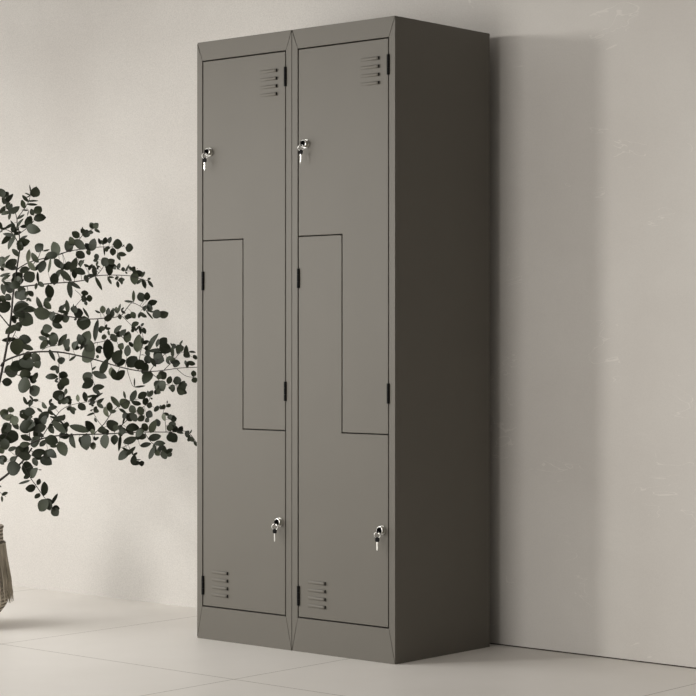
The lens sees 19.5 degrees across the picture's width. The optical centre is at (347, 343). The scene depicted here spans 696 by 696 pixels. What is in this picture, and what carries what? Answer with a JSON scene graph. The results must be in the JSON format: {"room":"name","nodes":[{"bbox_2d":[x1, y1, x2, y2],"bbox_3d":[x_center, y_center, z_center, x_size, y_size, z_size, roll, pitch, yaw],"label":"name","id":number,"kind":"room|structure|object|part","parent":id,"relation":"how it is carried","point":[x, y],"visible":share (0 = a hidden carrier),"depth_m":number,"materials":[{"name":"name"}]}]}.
{"room":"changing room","nodes":[
{"label":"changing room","id":0,"kind":"room"},
{"bbox_2d":[0,0,695,667],"bbox_3d":[0.226,-0.708,6.322,14.000,3.200,0.215,0,0,41],"label":"wall","id":1,"kind":"structure","parent":0,"point":[593,102],"depth_m":5.96,"materials":[{"name":"paint"}]},
{"bbox_2d":[490,643,695,668],"bbox_3d":[2.913,0.890,3.849,6.700,0.003,0.011,0,0,41],"label":"trim","id":2,"kind":"structure","parent":1,"relation":"attached to","point":[490,643],"depth_m":5.76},
{"bbox_2d":[0,586,695,695],"bbox_3d":[-2.870,0.922,2.762,14.000,0.060,9.750,0,0,41],"label":"floor","id":3,"kind":"structure","parent":0,"point":[53,643],"depth_m":5.59,"materials":[{"name":"tile"}]},
{"bbox_2d":[0,524,13,611],"bbox_3d":[-1.188,0.733,6.380,0.265,0.318,0.266,0,0,41],"label":"vase","id":4,"kind":"object","parent":3,"relation":"on","point":[6,590],"visible":1,"depth_m":6.35,"materials":[{"name":"beige wicker"}]},
{"bbox_2d":[0,185,196,515],"bbox_3d":[-1.009,0.093,6.380,1.166,1.179,0.245,0,0,26],"label":"eucalyptus plant","id":5,"kind":"object","parent":4,"relation":"in","point":[25,364],"visible":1,"depth_m":6.31,"materials":[{"name":"green plant"}]},
{"bbox_3d":[-1.106,0.192,6.370,0.166,0.982,0.040,0,0,17],"label":"stem","id":6,"kind":"part","parent":5,"relation":"part of","materials":[{"name":"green plant"}]},
{"bbox_2d":[197,30,292,650],"bbox_3d":[-0.175,-0.008,6.158,0.388,1.800,0.458,0,0,41],"label":"locker","id":7,"kind":"object","parent":3,"relation":"on","point":[244,84],"visible":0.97,"depth_m":6.00,"materials":[{"name":"metal"}]},
{"bbox_2d":[202,153,207,169],"bbox_3d":[-0.430,-0.545,6.078,0.019,0.053,0.005,0,0,23],"label":"key","id":8,"kind":"object","parent":7,"relation":"hanging from","point":[204,159],"visible":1,"depth_m":6.08,"materials":[{"name":"silver metal"}]},
{"bbox_3d":[-0.303,0.242,6.011,0.337,1.098,0.020,0,0,41],"label":"door","id":9,"kind":"part","parent":7,"relation":"part of","materials":[{"name":"paint"}]},
{"bbox_3d":[-0.303,-0.297,6.011,0.337,1.101,0.020,0,0,41],"label":"door","id":10,"kind":"part","parent":7,"relation":"part of","materials":[{"name":"paint"}]},
{"bbox_3d":[-0.303,0.843,6.010,0.386,0.097,0.020,0,0,41],"label":"rail","id":11,"kind":"part","parent":7,"relation":"part of","materials":[{"name":"metal"}]},
{"bbox_3d":[-0.303,-0.880,6.010,0.386,0.056,0.020,0,0,41],"label":"rail","id":12,"kind":"part","parent":7,"relation":"part of","materials":[{"name":"metal"}]},
{"bbox_2d":[272,524,277,541],"bbox_3d":[-0.213,0.551,5.890,0.019,0.053,0.005,0,0,23],"label":"key","id":13,"kind":"object","parent":7,"relation":"hanging from","point":[274,530],"visible":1,"depth_m":5.89,"materials":[{"name":"silver metal"}]},
{"bbox_2d":[292,16,489,663],"bbox_3d":[0.119,-0.008,5.902,0.388,1.800,0.458,0,0,41],"label":"locker","id":14,"kind":"object","parent":3,"relation":"on","point":[391,114],"visible":1,"depth_m":5.76,"materials":[{"name":"metal"}]},
{"bbox_2d":[298,144,303,162],"bbox_3d":[-0.136,-0.545,5.823,0.019,0.053,0.005,0,0,23],"label":"key","id":15,"kind":"object","parent":14,"relation":"hanging from","point":[300,151],"visible":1,"depth_m":5.82,"materials":[{"name":"silver metal"}]},
{"bbox_3d":[-0.009,0.242,5.755,0.337,1.098,0.020,0,0,41],"label":"door","id":16,"kind":"part","parent":14,"relation":"part of","materials":[{"name":"paint"}]},
{"bbox_3d":[-0.009,-0.297,5.755,0.337,1.101,0.020,0,0,41],"label":"door","id":17,"kind":"part","parent":14,"relation":"part of","materials":[{"name":"paint"}]},
{"bbox_3d":[-0.009,0.843,5.755,0.386,0.097,0.020,0,0,41],"label":"rail","id":18,"kind":"part","parent":14,"relation":"part of","materials":[{"name":"metal"}]},
{"bbox_3d":[-0.009,-0.880,5.755,0.386,0.056,0.020,0,0,41],"label":"rail","id":19,"kind":"part","parent":14,"relation":"part of","materials":[{"name":"metal"}]},
{"bbox_2d":[374,532,380,550],"bbox_3d":[0.081,0.551,5.634,0.019,0.053,0.005,0,0,23],"label":"key","id":20,"kind":"object","parent":14,"relation":"hanging from","point":[376,538],"visible":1,"depth_m":5.63,"materials":[{"name":"silver metal"}]}
]}

